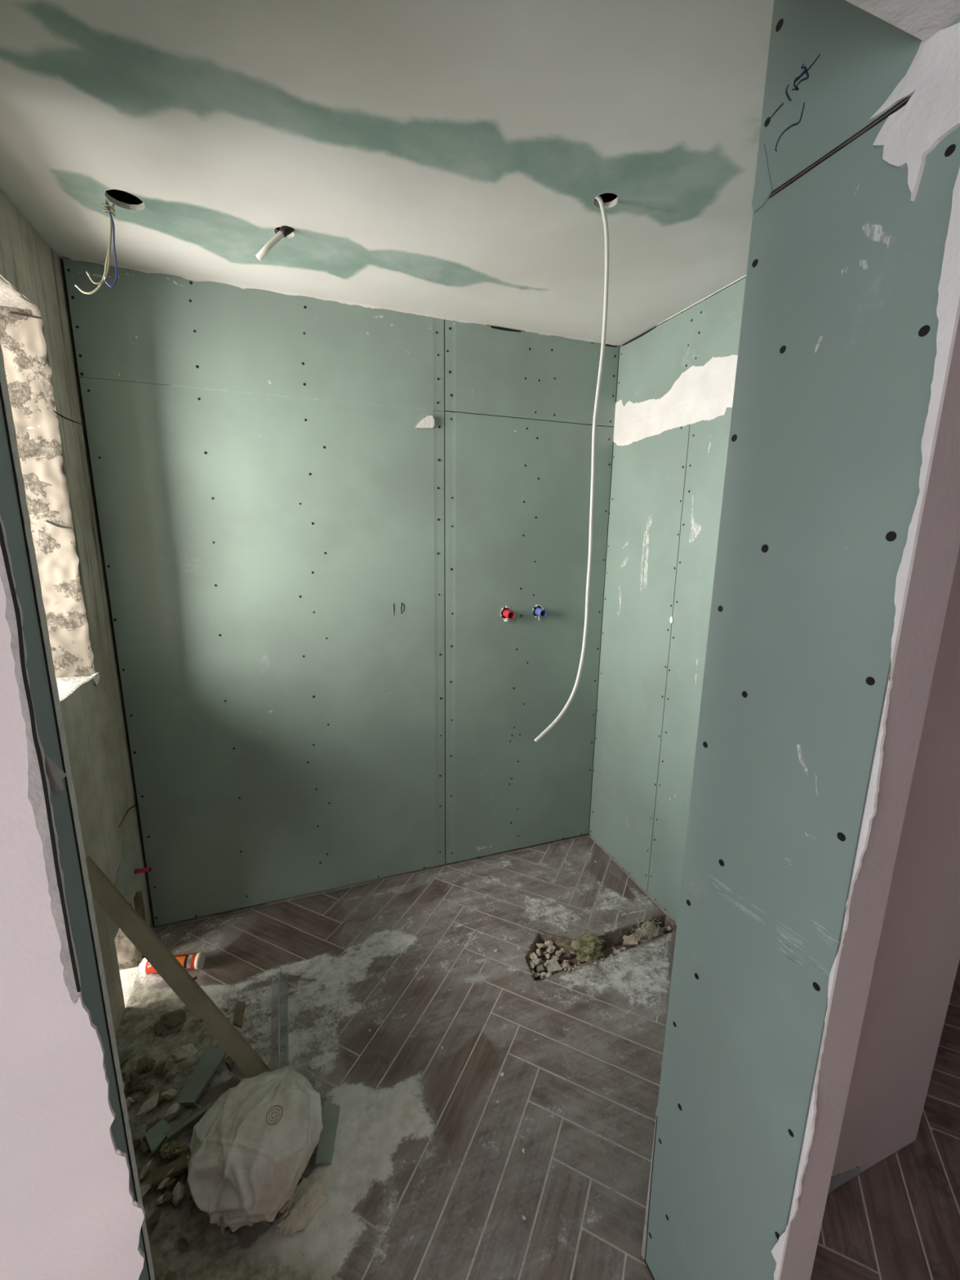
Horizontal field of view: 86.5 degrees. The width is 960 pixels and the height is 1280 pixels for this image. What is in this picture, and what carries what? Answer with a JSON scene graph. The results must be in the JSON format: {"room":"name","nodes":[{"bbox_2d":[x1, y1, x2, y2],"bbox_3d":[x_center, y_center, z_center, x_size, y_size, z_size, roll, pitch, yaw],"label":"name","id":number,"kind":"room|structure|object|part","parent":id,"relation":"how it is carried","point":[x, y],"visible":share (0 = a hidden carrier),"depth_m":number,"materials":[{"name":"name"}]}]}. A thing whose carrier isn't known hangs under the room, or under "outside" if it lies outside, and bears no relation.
{"room":"building under construction","nodes":[
{"label":"building under construction","id":0,"kind":"room"},
{"bbox_2d":[0,187,154,1036],"bbox_3d":[-1.233,0.122,1.123,0.378,2.552,1.547,-4,13,-20],"label":"wall","id":1,"kind":"structure","parent":0,"point":[37,341],"depth_m":1.56,"materials":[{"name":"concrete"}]},
{"bbox_3d":[-1.323,0.172,1.355,0.360,0.007,0.485,-4,13,-20],"label":"window sill","id":2,"kind":"part","parent":1,"relation":"part of","materials":[{"name":"white paint"}]},
{"bbox_2d":[133,866,151,874],"bbox_3d":[-1.264,0.854,1.882,0.086,0.022,0.017,-2,12,-13],"label":"pipe stub","id":3,"kind":"object","parent":1,"relation":"attached to","point":[148,868],"visible":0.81,"depth_m":1.88,"materials":[{"name":"red plastic"}]},
{"bbox_2d":[62,257,619,926],"bbox_3d":[-0.326,-0.096,2.211,2.323,2.552,0.121,-4,13,-20],"label":"wall","id":4,"kind":"structure","parent":0,"point":[268,490],"depth_m":2.05,"materials":[{"name":"green"}]},
{"bbox_2d":[393,602,404,613],"bbox_3d":[-0.338,-0.130,2.135,0.048,0.053,0.001,-4,13,-20],"label":"handwriting","id":5,"kind":"object","parent":4,"relation":"attached to","point":[401,602],"visible":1,"depth_m":2.14,"materials":[{"name":"black paint"}]},
{"bbox_2d":[415,415,434,428],"bbox_3d":[-0.219,-0.862,2.015,0.076,0.050,0.012,-4,13,-20],"label":"flap","id":6,"kind":"object","parent":4,"relation":"attached to","point":[428,422],"visible":1,"depth_m":2.01,"materials":[{"name":"white paper"}]},
{"bbox_2d":[500,605,514,622],"bbox_3d":[0.121,-0.118,2.303,0.062,0.074,0.074,-4,13,-20],"label":"pipe stub","id":7,"kind":"object","parent":4,"relation":"attached to","point":[509,615],"visible":0.98,"depth_m":2.29,"materials":[{"name":"red plastic"}]},
{"bbox_2d":[532,604,546,620],"bbox_3d":[0.272,-0.127,2.357,0.063,0.074,0.074,-4,13,-20],"label":"pipe stub","id":8,"kind":"object","parent":4,"relation":"attached to","point":[541,612],"visible":0.98,"depth_m":2.35,"materials":[{"name":"blue plastic"}]},
{"bbox_2d":[0,0,773,347],"bbox_3d":[0.302,-1.204,1.322,5.000,0.200,1.900,-4,13,-20],"label":"ceiling","id":9,"kind":"structure","parent":0,"point":[451,159],"depth_m":1.09,"materials":[{"name":"white paint"}]},
{"bbox_2d":[75,200,117,293],"bbox_3d":[-0.964,-0.984,1.274,0.106,0.219,0.026,-5,13,-27],"label":"wire bundle","id":10,"kind":"object","parent":9,"relation":"hanging from","point":[108,211],"visible":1,"depth_m":1.28,"materials":[{"name":"beige"}]},
{"bbox_2d":[255,225,294,261],"bbox_3d":[-0.554,-1.096,1.397,0.118,0.116,0.027,-4,13,-20],"label":"stub","id":11,"kind":"object","parent":9,"relation":"attached to","point":[284,231],"visible":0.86,"depth_m":1.39,"materials":[{"name":"white plastic"}]},
{"bbox_2d":[533,195,608,742],"bbox_3d":[0.247,-0.419,1.385,0.164,1.468,0.010,-4,13,-20],"label":"cable","id":12,"kind":"object","parent":9,"relation":"hanging from","point":[598,197],"visible":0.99,"depth_m":1.39,"materials":[{"name":"white plastic"}]},
{"bbox_2d":[0,342,959,1279],"bbox_3d":[-0.318,0.096,0.578,3.181,2.770,0.068,-4,13,-20],"label":"wall","id":13,"kind":"structure","parent":0,"point":[72,1208],"depth_m":0.59,"materials":[{"name":"paint"}]},
{"bbox_2d":[115,832,959,1279],"bbox_3d":[0.676,1.498,0.901,5.100,0.120,4.200,-4,13,-20],"label":"floor","id":14,"kind":"structure","parent":0,"point":[898,1219],"depth_m":1.52,"materials":[{"name":"tile"}]},
{"bbox_2d":[120,1058,128,1068],"bbox_3d":[-1.071,1.270,1.529,0.016,0.014,0.026,3,12,10],"label":"rubble","id":15,"kind":"object","parent":14,"relation":"on","point":[122,1064],"visible":0.82,"depth_m":1.53,"materials":[{"name":"stone"}]},
{"bbox_2d":[125,1088,132,1094],"bbox_3d":[-0.997,1.285,1.464,0.031,0.012,0.028,-4,13,-23],"label":"rubble","id":16,"kind":"object","parent":14,"relation":"on","point":[128,1091],"visible":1,"depth_m":1.45,"materials":[{"name":"stone"}]},
{"bbox_2d":[127,1077,142,1089],"bbox_3d":[-0.995,1.276,1.471,0.022,0.017,0.038,8,14,32],"label":"rubble","id":17,"kind":"object","parent":16,"relation":"on","point":[136,1081],"visible":1,"depth_m":1.47,"materials":[{"name":"brown stone"}]},
{"bbox_2d":[129,1070,138,1079],"bbox_3d":[-1.007,1.271,1.488,0.026,0.018,0.020,6,13,23],"label":"rubble","id":18,"kind":"object","parent":14,"relation":"on","point":[133,1074],"visible":1,"depth_m":1.49,"materials":[{"name":"brown stone"}]},
{"bbox_2d":[130,1097,139,1106],"bbox_3d":[-0.968,1.285,1.417,0.036,0.016,0.019,-4,13,-23],"label":"rubble","id":19,"kind":"object","parent":14,"relation":"on","point":[136,1100],"visible":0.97,"depth_m":1.42,"materials":[{"name":"grey stone"}]},
{"bbox_2d":[132,1137,140,1149],"bbox_3d":[-0.897,1.312,1.324,0.021,0.021,0.034,-1,12,-9],"label":"rubble","id":20,"kind":"object","parent":14,"relation":"on","point":[136,1142],"visible":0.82,"depth_m":1.33,"materials":[{"name":"stone"}]},
{"bbox_2d":[131,1084,142,1092],"bbox_3d":[-0.982,1.285,1.464,0.027,0.019,0.019,-10,16,-41],"label":"rubble","id":21,"kind":"object","parent":14,"relation":"on","point":[137,1087],"visible":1,"depth_m":1.46,"materials":[{"name":"brown stone"}]},
{"bbox_2d":[134,1057,148,1072],"bbox_3d":[-1.004,1.261,1.516,0.027,0.020,0.043,-3,12,-16],"label":"rubble","id":22,"kind":"object","parent":14,"relation":"on","point":[142,1062],"visible":1,"depth_m":1.51,"materials":[{"name":"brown stone"}]},
{"bbox_2d":[139,1138,149,1153],"bbox_3d":[-0.865,1.307,1.319,0.043,0.024,0.027,9,14,34],"label":"rubble","id":23,"kind":"object","parent":14,"relation":"on","point":[144,1147],"visible":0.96,"depth_m":1.31,"materials":[{"name":"brown stone"}]},
{"bbox_2d":[144,1118,173,1153],"bbox_3d":[-0.841,1.291,1.329,0.055,0.009,0.057,7,14,29],"label":"shard","id":24,"kind":"object","parent":23,"relation":"on","point":[155,1136],"visible":1,"depth_m":1.33},
{"bbox_2d":[140,1183,149,1197],"bbox_3d":[-0.817,1.327,1.216,0.051,0.031,0.021,-7,14,-33],"label":"rubble","id":25,"kind":"object","parent":14,"relation":"on","point":[144,1189],"visible":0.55,"depth_m":1.22,"materials":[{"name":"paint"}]},
{"bbox_2d":[140,1084,155,1092],"bbox_3d":[-0.951,1.281,1.459,0.034,0.018,0.022,-7,14,-32],"label":"rubble","id":26,"kind":"object","parent":14,"relation":"on","point":[146,1087],"visible":1,"depth_m":1.46,"materials":[{"name":"brown stone"}]},
{"bbox_2d":[145,1219,151,1235],"bbox_3d":[-0.762,1.341,1.160,0.040,0.024,0.025,11,15,39],"label":"rubble","id":27,"kind":"object","parent":14,"relation":"on","point":[148,1224],"visible":0.43,"depth_m":1.16,"materials":[{"name":"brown stone"}]},
{"bbox_2d":[145,1187,154,1194],"bbox_3d":[-0.804,1.327,1.232,0.028,0.017,0.019,-7,14,-32],"label":"rubble","id":28,"kind":"object","parent":14,"relation":"on","point":[150,1190],"visible":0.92,"depth_m":1.23,"materials":[{"name":"stone"}]},
{"bbox_2d":[146,1058,156,1068],"bbox_3d":[-0.984,1.265,1.524,0.021,0.021,0.032,3,12,13],"label":"rubble","id":29,"kind":"object","parent":14,"relation":"on","point":[152,1062],"visible":1,"depth_m":1.52,"materials":[{"name":"brown stone"}]},
{"bbox_2d":[146,1120,157,1132],"bbox_3d":[-0.867,1.303,1.347,0.030,0.034,0.033,-2,12,-14],"label":"rubble","id":30,"kind":"object","parent":14,"relation":"on","point":[149,1126],"visible":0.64,"depth_m":1.35,"materials":[{"name":"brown stone"}]},
{"bbox_2d":[147,1209,160,1225],"bbox_3d":[-0.755,1.339,1.179,0.032,0.013,0.021,-10,16,-42],"label":"rubble","id":31,"kind":"object","parent":14,"relation":"on","point":[155,1216],"visible":0.95,"depth_m":1.18,"materials":[{"name":"stone"}]},
{"bbox_2d":[155,1194,164,1204],"bbox_3d":[-0.761,1.338,1.218,0.027,0.019,0.015,-2,12,-15],"label":"rubble","id":32,"kind":"object","parent":14,"relation":"on","point":[159,1200],"visible":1,"depth_m":1.22,"materials":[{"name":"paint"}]},
{"bbox_2d":[154,1061,166,1074],"bbox_3d":[-0.948,1.267,1.509,0.028,0.022,0.034,0,12,-5],"label":"rubble","id":33,"kind":"object","parent":14,"relation":"on","point":[159,1068],"visible":1,"depth_m":1.50,"materials":[{"name":"stone"}]},
{"bbox_2d":[156,1185,165,1193],"bbox_3d":[-0.773,1.333,1.249,0.033,0.020,0.030,-7,14,-33],"label":"rubble","id":34,"kind":"object","parent":14,"relation":"on","point":[162,1190],"visible":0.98,"depth_m":1.24,"materials":[{"name":"grey stone"}]},
{"bbox_2d":[162,1068,168,1074],"bbox_3d":[-0.930,1.272,1.507,0.017,0.011,0.017,8,14,32],"label":"rubble","id":35,"kind":"object","parent":14,"relation":"on","point":[165,1070],"visible":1,"depth_m":1.50,"materials":[{"name":"brown stone"}]},
{"bbox_2d":[162,1191,173,1201],"bbox_3d":[-0.745,1.329,1.217,0.034,0.021,0.019,-2,12,-14],"label":"rubble","id":36,"kind":"object","parent":14,"relation":"on","point":[167,1196],"visible":1,"depth_m":1.21,"materials":[{"name":"brown stone"}]},
{"bbox_2d":[165,1074,171,1083],"bbox_3d":[-0.907,1.279,1.487,0.015,0.012,0.023,-9,15,-38],"label":"rubble","id":37,"kind":"object","parent":14,"relation":"on","point":[168,1078],"visible":1,"depth_m":1.48,"materials":[{"name":"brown stone"}]},
{"bbox_2d":[160,1088,177,1100],"bbox_3d":[-0.877,1.282,1.439,0.044,0.025,0.020,0,12,-2],"label":"rubble","id":38,"kind":"object","parent":14,"relation":"on","point":[170,1094],"visible":1,"depth_m":1.43,"materials":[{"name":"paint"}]},
{"bbox_2d":[156,1088,167,1105],"bbox_3d":[-0.895,1.282,1.432,0.024,0.018,0.039,4,12,16],"label":"rubble","id":39,"kind":"object","parent":38,"relation":"on","point":[161,1098],"visible":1,"depth_m":1.43,"materials":[{"name":"brown stone"}]},
{"bbox_2d":[137,1093,159,1115],"bbox_3d":[-0.908,1.279,1.406,0.024,0.031,0.070,2,12,7],"label":"rubble","id":40,"kind":"object","parent":39,"relation":"on","point":[152,1102],"visible":1,"depth_m":1.40,"materials":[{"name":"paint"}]},
{"bbox_2d":[153,1008,186,1036],"bbox_3d":[-1.009,1.248,1.661,0.095,0.043,0.090,-4,13,-20],"label":"rubble","id":41,"kind":"object","parent":14,"relation":"on","point":[171,1022],"visible":1,"depth_m":1.65,"materials":[{"name":"brown stone"}]},
{"bbox_2d":[159,1136,182,1160],"bbox_3d":[-0.789,1.302,1.303,0.053,0.045,0.038,-6,14,-28],"label":"tuft","id":42,"kind":"object","parent":14,"relation":"on","point":[170,1150],"visible":1,"depth_m":1.30,"materials":[{"name":"plant"}]},
{"bbox_2d":[164,1271,177,1279],"bbox_3d":[-0.660,1.365,1.079,0.024,0.019,0.037,2,12,6],"label":"rubble","id":43,"kind":"object","parent":14,"relation":"on","point":[171,1275],"visible":1,"depth_m":1.09,"materials":[{"name":"brown stone"}]},
{"bbox_2d":[162,1102,181,1121],"bbox_3d":[-0.839,1.294,1.399,0.024,0.030,0.056,5,13,21],"label":"rubble","id":44,"kind":"object","parent":14,"relation":"on","point":[172,1110],"visible":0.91,"depth_m":1.39,"materials":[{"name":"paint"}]},
{"bbox_2d":[173,1106,182,1119],"bbox_3d":[-0.826,1.295,1.396,0.014,0.014,0.025,7,13,27],"label":"rubble","id":45,"kind":"object","parent":44,"relation":"on","point":[177,1114],"visible":1,"depth_m":1.39,"materials":[{"name":"stone"}]},
{"bbox_2d":[138,951,205,973],"bbox_3d":[-1.128,1.181,1.864,0.214,0.053,0.053,-1,12,-7],"label":"cartridge","id":46,"kind":"object","parent":14,"relation":"on","point":[188,961],"visible":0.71,"depth_m":1.85,"materials":[{"name":"orange plastic"}]},
{"bbox_3d":[-1.097,1.171,1.852,0.048,0.026,0.026,-1,12,-7],"label":"label panel","id":47,"kind":"part","parent":46,"relation":"part of","materials":[{"name":"orange plastic"}]},
{"bbox_3d":[-1.111,1.172,1.853,0.106,0.029,0.052,-4,13,-20],"label":"label panel","id":48,"kind":"part","parent":46,"relation":"part of","materials":[{"name":"orange"}]},
{"bbox_3d":[-1.058,1.172,1.859,0.013,0.029,0.028,-1,12,-7],"label":"label panel","id":49,"kind":"part","parent":46,"relation":"part of","materials":[{"name":"beige"}]},
{"bbox_2d":[165,1175,178,1191],"bbox_3d":[-0.753,1.329,1.249,0.023,0.019,0.032,11,16,41],"label":"rubble","id":50,"kind":"object","parent":14,"relation":"on","point":[172,1181],"visible":1,"depth_m":1.24,"materials":[{"name":"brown stone"}]},
{"bbox_2d":[172,1181,183,1203],"bbox_3d":[-0.728,1.331,1.229,0.026,0.025,0.048,-5,13,-27],"label":"rubble","id":51,"kind":"object","parent":14,"relation":"on","point":[178,1191],"visible":1,"depth_m":1.22,"materials":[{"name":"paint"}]},
{"bbox_2d":[85,856,271,1078],"bbox_3d":[-0.865,0.953,1.446,0.538,0.695,0.059,2,12,7],"label":"batten","id":52,"kind":"object","parent":14,"relation":"on","point":[104,891],"visible":0.8,"depth_m":1.44,"materials":[{"name":"brown wood"}]},
{"bbox_2d":[171,1182,188,1207],"bbox_3d":[-0.716,1.334,1.230,0.018,0.010,0.048,8,14,30],"label":"wood sliver","id":53,"kind":"object","parent":14,"relation":"on","point":[173,1202],"visible":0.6,"depth_m":1.22,"materials":[{"name":"wood"}]},
{"bbox_2d":[174,1152,188,1159],"bbox_3d":[-0.754,1.318,1.290,0.043,0.028,0.030,-3,13,-19],"label":"rubble","id":54,"kind":"object","parent":14,"relation":"on","point":[184,1154],"visible":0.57,"depth_m":1.29,"materials":[{"name":"brown stone"}]},
{"bbox_2d":[151,1151,191,1187],"bbox_3d":[-0.761,1.311,1.263,0.089,0.012,0.030,-6,14,-30],"label":"plank","id":55,"kind":"object","parent":54,"relation":"on","point":[180,1165],"visible":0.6,"depth_m":1.26,"materials":[{"name":"brown wood"}]},
{"bbox_2d":[156,1168,173,1189],"bbox_3d":[-0.768,1.316,1.255,0.022,0.026,0.061,4,12,16],"label":"rubble","id":56,"kind":"object","parent":55,"relation":"on","point":[165,1181],"visible":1,"depth_m":1.24,"materials":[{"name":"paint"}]},
{"bbox_2d":[177,1143,186,1157],"bbox_3d":[-0.760,1.311,1.304,0.019,0.020,0.035,-6,14,-29],"label":"rubble","id":57,"kind":"object","parent":14,"relation":"on","point":[184,1150],"visible":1,"depth_m":1.30,"materials":[{"name":"brown stone"}]},
{"bbox_2d":[177,1171,187,1182],"bbox_3d":[-0.737,1.330,1.261,0.023,0.018,0.024,2,12,8],"label":"rubble","id":58,"kind":"object","parent":14,"relation":"on","point":[183,1176],"visible":0.93,"depth_m":1.26,"materials":[{"name":"grey stone"}]},
{"bbox_2d":[177,1237,188,1252],"bbox_3d":[-0.660,1.350,1.141,0.030,0.017,0.017,4,12,15],"label":"rubble","id":59,"kind":"object","parent":14,"relation":"on","point":[183,1244],"visible":1,"depth_m":1.14,"materials":[{"name":"stone"}]},
{"bbox_2d":[171,1043,197,1061],"bbox_3d":[-0.910,1.270,1.569,0.075,0.032,0.050,-4,13,-20],"label":"rubble","id":60,"kind":"object","parent":14,"relation":"on","point":[184,1051],"visible":1,"depth_m":1.56,"materials":[{"name":"stone"}]},
{"bbox_2d":[185,1184,191,1199],"bbox_3d":[-0.695,1.327,1.231,0.028,0.023,0.040,-10,16,-41],"label":"rubble","id":61,"kind":"object","parent":14,"relation":"on","point":[188,1193],"visible":0.43,"depth_m":1.22,"materials":[{"name":"brown stone"}]},
{"bbox_2d":[190,1204,199,1213],"bbox_3d":[-0.670,1.341,1.204,0.026,0.014,0.016,-6,13,-28],"label":"rubble","id":62,"kind":"object","parent":14,"relation":"on","point":[194,1208],"visible":0.68,"depth_m":1.20,"materials":[{"name":"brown stone"}]},
{"bbox_2d":[174,1046,226,1106],"bbox_3d":[-0.808,1.270,1.485,0.061,0.012,0.158,2,12,5],"label":"board offcut","id":63,"kind":"object","parent":14,"relation":"on","point":[212,1059],"visible":0.97,"depth_m":1.48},
{"bbox_2d":[225,1054,234,1069],"bbox_3d":[-0.757,1.272,1.552,0.024,0.012,0.063,0,12,-4],"label":"wood sliver","id":64,"kind":"object","parent":14,"relation":"on","point":[229,1062],"visible":0.52,"depth_m":1.54,"materials":[{"name":"brown wood"}]},
{"bbox_2d":[233,1000,244,1027],"bbox_3d":[-0.801,1.244,1.696,0.030,0.008,0.108,-4,13,-20],"label":"wood sliver","id":65,"kind":"object","parent":14,"relation":"on","point":[240,1006],"visible":1,"depth_m":1.69,"materials":[{"name":"brown wood"}]},
{"bbox_2d":[187,1065,323,1234],"bbox_3d":[-0.556,1.250,1.283,0.316,0.165,0.316,12,16,42],"label":"sack","id":66,"kind":"object","parent":14,"relation":"on","point":[251,1149],"visible":1,"depth_m":1.22,"materials":[{"name":"fabric"}]},
{"bbox_2d":[270,971,288,1071],"bbox_3d":[-0.655,1.241,1.665,0.053,0.023,0.378,-4,13,-20],"label":"bead","id":67,"kind":"object","parent":14,"relation":"on","point":[279,973],"visible":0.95,"depth_m":1.65,"materials":[{"name":"metal"}]},
{"bbox_2d":[275,1171,328,1235],"bbox_3d":[-0.425,1.337,1.215,0.088,0.036,0.130,11,16,40],"label":"lump","id":68,"kind":"object","parent":14,"relation":"on","point":[311,1193],"visible":0.92,"depth_m":1.20,"materials":[{"name":"beige stone"}]},
{"bbox_2d":[315,1102,339,1166],"bbox_3d":[-0.406,1.317,1.365,0.045,0.012,0.147,-1,12,-8],"label":"board offcut","id":69,"kind":"object","parent":14,"relation":"on","point":[331,1111],"visible":0.88,"depth_m":1.35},
{"bbox_2d":[115,846,671,1279],"bbox_3d":[-0.059,1.284,1.557,2.018,0.006,1.792,-4,13,-20],"label":"plaster dust","id":70,"kind":"object","parent":14,"relation":"on","point":[366,1138],"visible":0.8,"depth_m":1.46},
{"bbox_2d":[528,952,534,959],"bbox_3d":[0.202,1.223,1.972,0.025,0.018,0.032,-2,12,-13],"label":"rubble","id":71,"kind":"object","parent":14,"relation":"on","point":[531,955],"visible":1,"depth_m":1.96,"materials":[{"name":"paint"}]},
{"bbox_2d":[532,951,537,959],"bbox_3d":[0.210,1.222,1.972,0.038,0.019,0.019,12,16,43],"label":"rubble","id":72,"kind":"object","parent":71,"relation":"on","point":[535,955],"visible":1,"depth_m":1.96,"materials":[{"name":"beige stone"}]},
{"bbox_2d":[535,943,546,948],"bbox_3d":[0.243,1.212,2.019,0.043,0.021,0.021,-2,12,-13],"label":"rubble","id":73,"kind":"object","parent":14,"relation":"on","point":[539,945],"visible":1,"depth_m":2.01,"materials":[{"name":"beige stone"}]},
{"bbox_2d":[546,939,553,946],"bbox_3d":[0.278,1.210,2.031,0.026,0.020,0.029,1,12,0],"label":"rubble","id":74,"kind":"object","parent":14,"relation":"on","point":[550,943],"visible":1,"depth_m":2.02,"materials":[{"name":"beige stone"}]},
{"bbox_2d":[570,926,606,964],"bbox_3d":[0.420,1.199,1.978,0.142,0.135,0.116,-9,15,-38],"label":"tuft","id":75,"kind":"object","parent":14,"relation":"on","point":[588,947],"visible":0.98,"depth_m":1.96,"materials":[{"name":"green plant"}]},
{"bbox_2d":[555,942,570,950],"bbox_3d":[0.323,1.190,1.985,0.062,0.018,0.020,6,13,22],"label":"wool wisp","id":76,"kind":"object","parent":75,"relation":"attached to","point":[559,944],"visible":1,"depth_m":1.98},
{"bbox_2d":[613,949,621,954],"bbox_3d":[0.535,1.220,1.988,0.030,0.024,0.026,4,12,14],"label":"rubble","id":77,"kind":"object","parent":14,"relation":"on","point":[615,951],"visible":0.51,"depth_m":1.99,"materials":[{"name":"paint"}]},
{"bbox_2d":[629,916,666,944],"bbox_3d":[0.689,1.204,2.084,0.176,0.122,0.109,-4,13,-20],"label":"tuft","id":78,"kind":"object","parent":14,"relation":"on","point":[648,931],"visible":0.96,"depth_m":2.07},
{"bbox_2d":[622,935,638,945],"bbox_3d":[0.603,1.211,2.056,0.071,0.013,0.045,0,12,-4],"label":"shard","id":79,"kind":"object","parent":78,"relation":"on","point":[628,940],"visible":0.97,"depth_m":2.05},
{"bbox_2d":[640,0,959,1279],"bbox_3d":[0.461,0.218,0.772,0.084,2.552,0.293,-4,13,-20],"label":"wall pier","id":80,"kind":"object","parent":14,"relation":"on","point":[838,543],"visible":1,"depth_m":0.68,"materials":[{"name":"paint"}]},
{"bbox_2d":[769,53,820,151],"bbox_3d":[0.403,-0.690,0.660,0.001,0.079,0.067,-4,13,-20],"label":"handwriting","id":81,"kind":"object","parent":80,"relation":"attached to","point":[806,70],"visible":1,"depth_m":0.65,"materials":[{"name":"blue"}]},
{"bbox_3d":[0.211,1.238,1.957,0.039,0.018,0.027,-8,15,-35],"label":"rubble","id":82,"kind":"object","parent":14,"relation":"on","visible":0},
{"bbox_2d":[535,961,544,972],"bbox_3d":[0.226,1.239,1.933,0.028,0.041,0.061,0,12,-2],"label":"shard","id":83,"kind":"object","parent":82,"relation":"on","point":[540,967],"visible":0.93,"depth_m":1.92},
{"bbox_2d":[536,958,541,964],"bbox_3d":[0.223,1.225,1.948,0.025,0.024,0.018,-8,15,-36],"label":"rubble","id":84,"kind":"object","parent":83,"relation":"on","point":[538,960],"visible":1,"depth_m":1.94,"materials":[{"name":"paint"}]},
{"label":"rubble","id":85,"kind":"object","parent":14,"relation":"on","visible":0},
{"bbox_2d":[139,1158,152,1179],"bbox_3d":[-0.834,1.321,1.274,0.016,0.020,0.039,6,13,25],"label":"rubble","id":86,"kind":"object","parent":85,"relation":"on","point":[144,1169],"visible":1,"depth_m":1.27,"materials":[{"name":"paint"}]},
{"label":"rubble","id":87,"kind":"object","parent":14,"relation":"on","visible":0},
{"bbox_2d":[540,971,546,977],"bbox_3d":[0.235,1.242,1.896,0.024,0.013,0.019,-4,13,-22],"label":"rubble","id":88,"kind":"object","parent":87,"relation":"on","point":[543,974],"visible":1,"depth_m":1.89,"materials":[{"name":"stone"}]},
{"label":"rubble","id":89,"kind":"object","parent":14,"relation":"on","visible":0},
{"bbox_2d":[529,961,535,968],"bbox_3d":[0.200,1.233,1.934,0.019,0.014,0.035,4,12,16],"label":"rubble","id":90,"kind":"object","parent":89,"relation":"on","point":[532,966],"visible":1,"depth_m":1.93,"materials":[{"name":"beige stone"}]},
{"label":"rubble","id":91,"kind":"object","parent":14,"relation":"on","visible":0},
{"bbox_2d":[536,948,542,955],"bbox_3d":[0.230,1.219,1.992,0.023,0.018,0.026,4,12,15],"label":"rubble","id":92,"kind":"object","parent":91,"relation":"on","point":[539,953],"visible":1,"depth_m":1.99,"materials":[{"name":"beige stone"}]},
{"label":"rubble","id":93,"kind":"object","parent":14,"relation":"on","visible":0},
{"bbox_2d":[546,947,552,953],"bbox_3d":[0.273,1.220,2.002,0.025,0.013,0.018,4,12,16],"label":"rubble","id":94,"kind":"object","parent":93,"relation":"on","point":[548,950],"visible":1,"depth_m":2.00,"materials":[{"name":"beige stone"}]},
{"bbox_2d":[548,945,555,952],"bbox_3d":[0.284,1.222,2.020,0.028,0.026,0.033,-1,12,-8],"label":"rubble","id":95,"kind":"object","parent":93,"relation":"on","point":[550,946],"visible":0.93,"depth_m":2.01,"materials":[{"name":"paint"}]},
{"label":"rubble","id":96,"kind":"object","parent":14,"relation":"on","visible":0},
{"bbox_2d":[125,1096,134,1108],"bbox_3d":[-0.983,1.286,1.413,0.049,0.038,0.025,-6,14,-31],"label":"rubble","id":97,"kind":"object","parent":96,"relation":"on","point":[128,1100],"visible":0.46,"depth_m":1.41,"materials":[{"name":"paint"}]},
{"label":"rubble","id":98,"kind":"object","parent":14,"relation":"on","visible":0},
{"bbox_2d":[556,950,563,954],"bbox_3d":[0.310,1.222,1.994,0.027,0.013,0.013,-8,15,-35],"label":"rubble","id":99,"kind":"object","parent":98,"relation":"on","point":[559,952],"visible":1,"depth_m":1.99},
{"label":"rubble","id":100,"kind":"object","parent":14,"relation":"on","visible":0},
{"bbox_2d":[164,1099,213,1142],"bbox_3d":[-0.773,1.285,1.363,0.020,0.017,0.116,12,16,43],"label":"stick","id":101,"kind":"object","parent":100,"relation":"on","point":[193,1118],"visible":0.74,"depth_m":1.35,"materials":[{"name":"wood"}]},
{"label":"rubble","id":102,"kind":"object","parent":14,"relation":"on","visible":0},
{"bbox_3d":[0.298,1.259,1.935,0.021,0.008,0.012,10,15,37],"label":"rubble","id":103,"kind":"object","parent":102,"relation":"on","visible":0},
{"bbox_2d":[546,957,562,972],"bbox_3d":[0.274,1.241,1.941,0.065,0.028,0.046,-5,13,-26],"label":"shard","id":104,"kind":"object","parent":103,"relation":"on","point":[553,966],"visible":1,"depth_m":1.94,"materials":[{"name":"stone"}]},
{"bbox_2d":[589,275,746,922],"bbox_3d":[0.860,-0.009,1.873,0.082,2.552,1.547,-4,13,-20],"label":"wall","id":105,"kind":"structure","parent":0,"point":[677,378],"depth_m":2.09,"materials":[{"name":"paint"}]},
{"bbox_2d":[845,0,959,41],"bbox_3d":[-0.485,-0.860,0.015,2.400,0.671,0.500,-4,13,-20],"label":"ceiling","id":106,"kind":"structure","parent":0,"point":[921,19],"depth_m":0.49,"materials":[{"name":"grey paint"}]},
{"bbox_3d":[0.309,1.269,1.941,0.015,0.011,0.028,-6,13,-27],"label":"rubble","id":107,"kind":"object","parent":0,"visible":0},
{"bbox_2d":[561,963,569,968],"bbox_3d":[0.322,1.236,1.930,0.033,0.013,0.018,-4,13,-23],"label":"rubble","id":108,"kind":"object","parent":107,"relation":"on","point":[566,966],"visible":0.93,"depth_m":1.93,"materials":[{"name":"beige stone"}]}
]}

